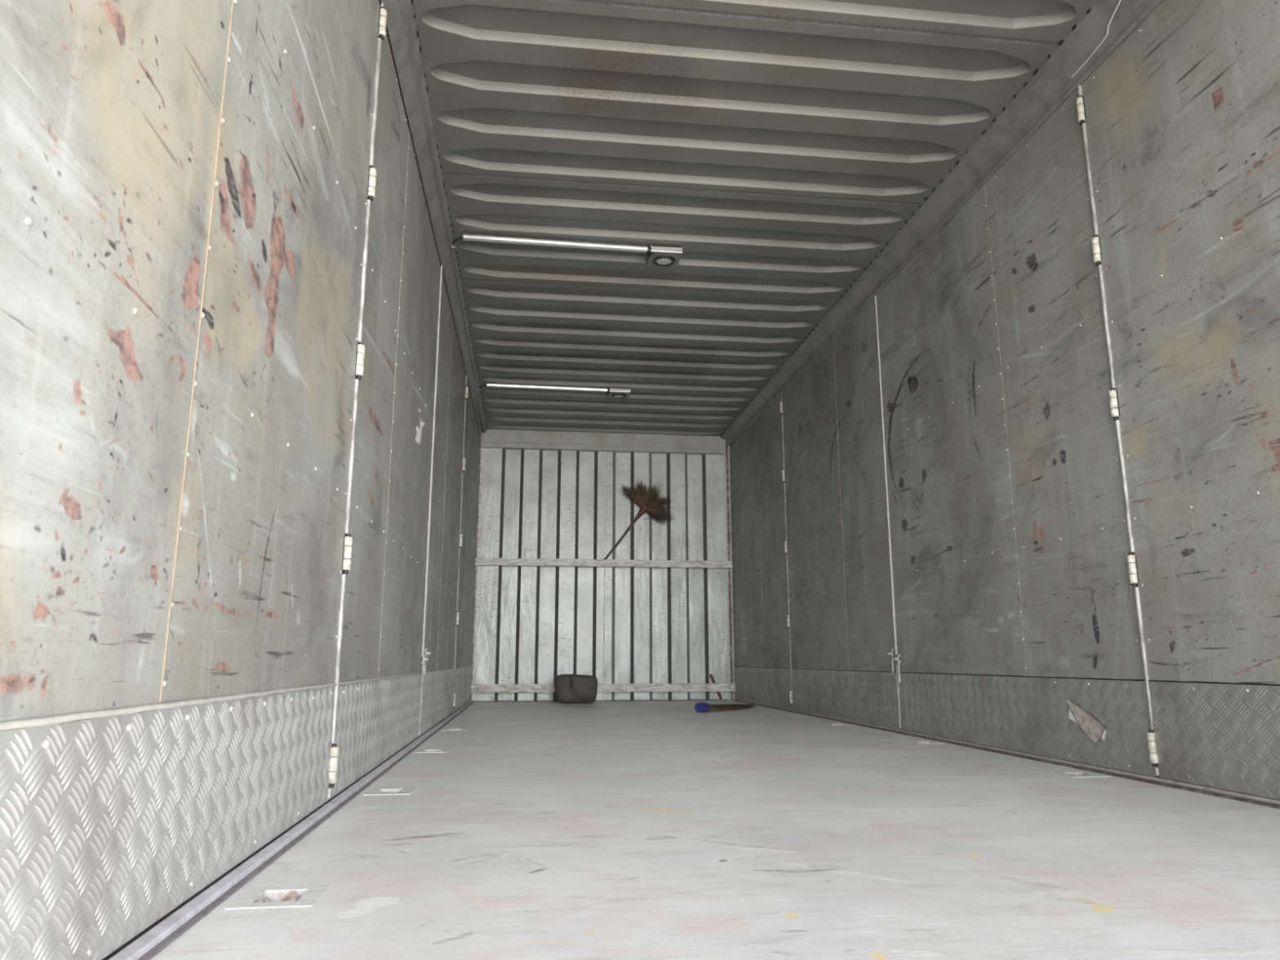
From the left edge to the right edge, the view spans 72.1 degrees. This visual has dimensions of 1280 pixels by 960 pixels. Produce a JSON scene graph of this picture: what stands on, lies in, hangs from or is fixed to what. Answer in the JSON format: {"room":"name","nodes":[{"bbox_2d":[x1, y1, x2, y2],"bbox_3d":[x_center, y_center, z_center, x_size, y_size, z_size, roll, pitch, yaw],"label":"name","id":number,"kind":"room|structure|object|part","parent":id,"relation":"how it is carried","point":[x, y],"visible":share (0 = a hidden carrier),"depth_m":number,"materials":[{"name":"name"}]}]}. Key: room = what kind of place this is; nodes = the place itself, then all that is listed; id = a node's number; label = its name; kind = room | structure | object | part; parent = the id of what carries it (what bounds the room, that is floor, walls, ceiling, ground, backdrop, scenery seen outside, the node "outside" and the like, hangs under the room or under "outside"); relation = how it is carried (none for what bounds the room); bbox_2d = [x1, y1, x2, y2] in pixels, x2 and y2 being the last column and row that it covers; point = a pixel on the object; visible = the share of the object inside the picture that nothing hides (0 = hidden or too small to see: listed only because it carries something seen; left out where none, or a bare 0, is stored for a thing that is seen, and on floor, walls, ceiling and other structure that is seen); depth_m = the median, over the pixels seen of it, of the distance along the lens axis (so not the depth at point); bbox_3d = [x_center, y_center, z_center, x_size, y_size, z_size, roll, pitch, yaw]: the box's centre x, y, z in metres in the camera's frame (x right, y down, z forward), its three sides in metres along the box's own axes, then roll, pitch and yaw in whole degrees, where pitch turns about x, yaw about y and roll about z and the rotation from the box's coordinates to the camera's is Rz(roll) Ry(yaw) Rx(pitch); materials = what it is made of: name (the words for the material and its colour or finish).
{"room":"truck trailer interior","nodes":[
{"label":"truck trailer interior","id":0,"kind":"room"},
{"bbox_2d":[474,448,728,701],"bbox_3d":[-0.315,0.779,8.057,2.410,2.480,0.035,1,-12,-7],"label":"wall","id":1,"kind":"structure","parent":0,"point":[536,624],"depth_m":8.04,"materials":[{"name":"white paint"}]},
{"bbox_2d":[469,433,734,701],"bbox_3d":[-0.315,0.779,8.055,2.390,2.420,0.100,1,-12,-7],"label":"trim","id":2,"kind":"structure","parent":1,"relation":"attached to","point":[726,456],"depth_m":8.05,"materials":[{"name":"white wood"}]},
{"bbox_2d":[475,699,728,702],"bbox_3d":[-0.325,1.964,7.824,2.270,0.006,0.054,1,-12,-7],"label":"baseboard","id":3,"kind":"structure","parent":1,"relation":"attached to","point":[620,700],"depth_m":7.81,"materials":[{"name":"paint"}]},
{"bbox_2d":[480,429,725,454],"bbox_3d":[-0.330,-0.354,8.273,2.297,0.176,0.103,1,-12,-7],"label":"trim","id":4,"kind":"structure","parent":1,"relation":"attached to","point":[491,438],"depth_m":8.23,"materials":[{"name":"grey paint"}]},
{"bbox_2d":[471,683,735,693],"bbox_3d":[-0.306,1.841,7.776,2.342,0.072,0.028,1,-12,-7],"label":"trim","id":5,"kind":"structure","parent":1,"relation":"attached to","point":[621,687],"depth_m":7.79,"materials":[{"name":"white wood"}]},
{"bbox_2d":[475,557,732,568],"bbox_3d":[-0.310,0.756,7.998,2.347,0.066,0.028,1,-12,-7],"label":"trim","id":6,"kind":"structure","parent":1,"relation":"attached to","point":[478,561],"depth_m":7.98,"materials":[{"name":"white wood"}]},
{"bbox_2d":[604,477,675,559],"bbox_3d":[0.010,0.375,8.083,0.748,0.816,0.117,1,-12,-5],"label":"broom","id":7,"kind":"object","parent":1,"relation":"attached to","point":[648,502],"visible":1,"depth_m":8.10,"materials":[{"name":"wicker"}]},
{"bbox_3d":[-0.166,0.527,8.069,0.400,0.513,0.025,0,-12,0],"label":"handle","id":8,"kind":"part","parent":7,"relation":"part of","materials":[{"name":"wood"}]},
{"bbox_2d":[150,700,1279,959],"bbox_3d":[0.141,1.236,4.257,2.350,0.001,7.334,1,-12,-7],"label":"floor","id":9,"kind":"structure","parent":0,"point":[630,829],"depth_m":1.63,"materials":[{"name":"paint"}]},
{"bbox_2d":[224,884,330,909],"bbox_3d":[-0.553,0.648,1.351,0.124,0.015,0.123,1,-12,-7],"label":"pocket","id":10,"kind":"object","parent":9,"relation":"in","point":[286,895],"visible":0.88,"depth_m":1.36,"materials":[{"name":"paint"}]},
{"bbox_3d":[-0.553,0.649,1.352,0.065,0.014,0.072,1,-12,-7],"label":"dish","id":11,"kind":"part","parent":10,"relation":"part of","materials":[{"name":"metal"}]},
{"bbox_2d":[363,787,415,795],"bbox_3d":[-0.692,0.869,2.432,0.124,0.015,0.123,1,-12,-7],"label":"pocket","id":12,"kind":"object","parent":9,"relation":"in","point":[386,791],"visible":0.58,"depth_m":2.44,"materials":[{"name":"paint"}]},
{"bbox_3d":[-0.692,0.870,2.434,0.065,0.014,0.072,1,-12,-7],"label":"dish","id":13,"kind":"part","parent":12,"relation":"part of","materials":[{"name":"metal"}]},
{"bbox_2d":[415,748,449,752],"bbox_3d":[-0.830,1.091,3.516,0.124,0.015,0.123,1,-12,-7],"label":"pocket","id":14,"kind":"object","parent":9,"relation":"in","point":[446,750],"visible":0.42,"depth_m":3.53,"materials":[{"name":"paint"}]},
{"bbox_3d":[-0.830,1.092,3.518,0.065,0.014,0.072,1,-12,-7],"label":"dish","id":15,"kind":"part","parent":14,"relation":"part of","materials":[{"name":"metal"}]},
{"bbox_2d":[442,728,467,730],"bbox_3d":[-0.968,1.312,4.595,0.124,0.015,0.123,1,-12,-7],"label":"pocket","id":16,"kind":"object","parent":9,"relation":"in","point":[446,729],"visible":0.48,"depth_m":4.60,"materials":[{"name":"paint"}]},
{"bbox_2d":[554,674,597,703],"bbox_3d":[-0.543,1.765,7.442,0.360,0.240,0.354,1,-12,-7],"label":"bag","id":17,"kind":"object","parent":9,"relation":"on","point":[569,688],"visible":1,"depth_m":7.31,"materials":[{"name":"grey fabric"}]},
{"bbox_2d":[709,673,722,699],"bbox_3d":[0.684,1.865,7.929,0.117,0.226,0.027,1,-12,-7],"label":"stick","id":18,"kind":"object","parent":9,"relation":"on","point":[710,675],"visible":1,"depth_m":7.92,"materials":[{"name":"red wood"}]},
{"bbox_2d":[694,702,753,712],"bbox_3d":[0.607,1.632,6.360,0.170,0.068,0.777,-9,-14,36],"label":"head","id":19,"kind":"object","parent":9,"relation":"on","point":[700,707],"visible":1,"depth_m":6.18},
{"bbox_2d":[824,723,850,725],"bbox_3d":[1.118,1.382,4.940,0.124,0.015,0.123,1,-12,-7],"label":"pocket","id":20,"kind":"object","parent":9,"relation":"in","point":[831,724],"visible":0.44,"depth_m":4.98,"materials":[{"name":"paint"}]},
{"bbox_2d":[906,741,945,743],"bbox_3d":[1.256,1.161,3.861,0.124,0.015,0.123,1,-12,-7],"label":"pocket","id":21,"kind":"object","parent":9,"relation":"in","point":[915,742],"visible":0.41,"depth_m":3.86,"materials":[{"name":"paint"}]},
{"bbox_2d":[1051,771,1109,777],"bbox_3d":[1.394,0.940,2.782,0.124,0.015,0.123,1,-12,-7],"label":"pocket","id":22,"kind":"object","parent":9,"relation":"in","point":[1072,774],"visible":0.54,"depth_m":2.80,"materials":[{"name":"paint"}]},
{"bbox_3d":[1.394,0.941,2.784,0.065,0.014,0.072,1,-12,-7],"label":"dish","id":23,"kind":"part","parent":22,"relation":"part of","materials":[{"name":"metal"}]},
{"bbox_2d":[413,0,1096,436],"bbox_3d":[0.139,-1.173,4.755,2.350,0.030,7.342,1,-12,-7],"label":"ceiling","id":24,"kind":"structure","parent":0,"point":[783,144],"depth_m":3.76,"materials":[{"name":"grey paint"}]},
{"bbox_2d":[477,382,630,399],"bbox_3d":[-0.670,-0.697,6.862,1.185,0.055,0.185,2,-12,-8],"label":"lamp","id":25,"kind":"object","parent":24,"relation":"attached to","point":[620,393],"visible":1,"depth_m":6.80,"materials":[{"name":"metal"}]},
{"bbox_2d":[450,233,682,268],"bbox_3d":[-0.374,-1.177,4.516,1.177,0.055,0.185,2,-12,-8],"label":"lamp","id":26,"kind":"object","parent":24,"relation":"attached to","point":[670,258],"visible":1,"depth_m":4.46,"materials":[{"name":"metal"}]},
{"bbox_3d":[-1.098,-0.009,4.405,0.068,2.740,7.434,1,-12,-7],"label":"wall","id":27,"kind":"structure","parent":0,"visible":0},
{"bbox_2d":[0,0,386,959],"bbox_3d":[-0.682,-0.561,1.626,0.050,2.434,1.680,1,-12,-7],"label":"wall panel","id":28,"kind":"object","parent":27,"relation":"in","point":[188,187],"depth_m":1.18,"materials":[{"name":"grey paint"}]},
{"bbox_3d":[-0.672,0.494,1.402,0.007,0.276,1.658,1,-12,-7],"label":"tread plate","id":29,"kind":"part","parent":28,"relation":"part of","materials":[{"name":"metal"}]},
{"bbox_2d":[102,700,475,959],"bbox_3d":[-1.017,1.211,4.089,0.070,0.043,7.284,1,-12,-7],"label":"baseboard","id":30,"kind":"structure","parent":27,"relation":"attached to","point":[155,938],"depth_m":1.46,"materials":[{"name":"grey metal"}]},
{"bbox_2d":[328,32,442,799],"bbox_3d":[-0.892,-0.209,3.345,0.067,2.434,1.875,1,-12,-7],"label":"door","id":31,"kind":"structure","parent":27,"relation":"in","point":[382,669],"depth_m":3.02,"materials":[{"name":"grey paint"}]},
{"bbox_3d":[-0.892,0.847,3.123,0.007,0.276,1.858,1,-12,-7],"label":"tread plate","id":32,"kind":"part","parent":31,"relation":"part of","materials":[{"name":"metal"}]},
{"bbox_2d":[414,408,425,444],"bbox_3d":[-0.947,-0.220,3.786,0.004,0.176,0.294,1,-12,-7],"label":"paper scrap","id":33,"kind":"object","parent":31,"relation":"attached to","point":[418,435],"visible":1,"depth_m":3.76,"materials":[{"name":"white paper"}]},
{"bbox_2d":[378,0,487,435],"bbox_3d":[-1.008,-1.096,4.578,0.094,0.205,7.314,1,-12,-7],"label":"trim","id":34,"kind":"structure","parent":27,"relation":"attached to","point":[401,24],"depth_m":3.58,"materials":[{"name":"grey paint"}]},
{"bbox_2d":[418,275,468,736],"bbox_3d":[-1.126,0.164,5.163,0.065,2.434,1.875,1,-12,-7],"label":"door","id":35,"kind":"structure","parent":27,"relation":"in","point":[438,693],"depth_m":4.98,"materials":[{"name":"grey paint"}]},
{"bbox_3d":[-1.124,1.219,4.938,0.007,0.276,1.853,1,-12,-7],"label":"tread plate","id":36,"kind":"part","parent":35,"relation":"part of","materials":[{"name":"metal"}]},
{"bbox_2d":[453,381,479,711],"bbox_3d":[-1.370,0.533,6.968,0.035,2.434,1.861,1,-12,-7],"label":"door","id":37,"kind":"structure","parent":27,"relation":"in","point":[463,672],"depth_m":6.86,"materials":[{"name":"grey paint"}]},
{"bbox_3d":[-1.356,1.591,6.753,0.007,0.276,1.857,1,-12,-7],"label":"tread plate","id":38,"kind":"part","parent":37,"relation":"part of","materials":[{"name":"metal"}]},
{"bbox_3d":[1.365,0.052,4.708,0.068,2.740,7.434,1,-12,-7],"label":"wall","id":39,"kind":"structure","parent":0,"visible":0},
{"bbox_2d":[729,392,792,709],"bbox_3d":[0.977,0.601,7.304,0.035,2.434,1.763,1,-12,-7],"label":"door","id":40,"kind":"structure","parent":39,"relation":"in","point":[762,653],"depth_m":7.15,"materials":[{"name":"grey paint"}]},
{"bbox_3d":[0.964,1.657,7.086,0.007,0.276,1.759,1,-12,-7],"label":"tread plate","id":41,"kind":"part","parent":40,"relation":"part of","materials":[{"name":"metal"}]},
{"bbox_2d":[410,0,1163,444],"bbox_3d":[0.186,-1.090,4.729,2.318,0.158,7.314,1,-12,-7],"label":"trim","id":42,"kind":"structure","parent":39,"relation":"attached to","point":[1051,83],"depth_m":3.65,"materials":[{"name":"grey paint"}]},
{"bbox_2d":[779,297,900,728],"bbox_3d":[1.188,0.242,5.551,0.065,2.434,1.861,1,-12,-7],"label":"door","id":43,"kind":"structure","parent":39,"relation":"in","point":[840,624],"depth_m":5.33,"materials":[{"name":"grey paint"}]},
{"bbox_3d":[1.189,1.297,5.326,0.007,0.276,1.839,1,-12,-7],"label":"tread plate","id":44,"kind":"part","parent":43,"relation":"part of","materials":[{"name":"metal"}]},
{"bbox_2d":[731,698,1279,808],"bbox_3d":[1.307,1.268,4.374,0.066,0.044,7.284,1,-12,-7],"label":"baseboard","id":45,"kind":"structure","parent":39,"relation":"attached to","point":[1259,800],"depth_m":2.95,"materials":[{"name":"grey metal"}]},
{"bbox_2d":[874,88,1158,777],"bbox_3d":[1.417,-0.127,3.752,0.067,2.434,1.854,1,-12,-7],"label":"wall panel","id":46,"kind":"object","parent":39,"relation":"in","point":[1014,599],"depth_m":3.43,"materials":[{"name":"grey paint"}]},
{"bbox_3d":[1.419,0.929,3.529,0.007,0.276,1.835,1,-12,-7],"label":"tread plate","id":47,"kind":"part","parent":46,"relation":"part of","materials":[{"name":"metal"}]},
{"bbox_2d":[1066,699,1106,743],"bbox_3d":[1.488,0.806,2.934,0.007,0.134,0.198,1,-12,-7],"label":"scrap","id":48,"kind":"object","parent":46,"relation":"attached to","point":[1090,726],"visible":1,"depth_m":2.92,"materials":[{"name":"paper"}]},
{"bbox_2d":[1071,0,1121,77],"bbox_3d":[1.523,-1.484,2.874,0.020,0.071,0.423,0,-12,-1],"label":"wire","id":49,"kind":"object","parent":39,"relation":"hanging from","point":[1119,2],"visible":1,"depth_m":2.90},
{"bbox_2d":[1075,0,1279,799],"bbox_3d":[1.652,-0.490,1.980,0.050,2.434,1.814,1,-12,-7],"label":"wall panel","id":50,"kind":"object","parent":39,"relation":"in","point":[1181,126],"depth_m":2.48,"materials":[{"name":"grey paint"}]},
{"bbox_3d":[1.646,0.565,1.754,0.007,0.276,1.793,1,-12,-7],"label":"tread plate","id":51,"kind":"part","parent":50,"relation":"part of","materials":[{"name":"metal"}]}
]}

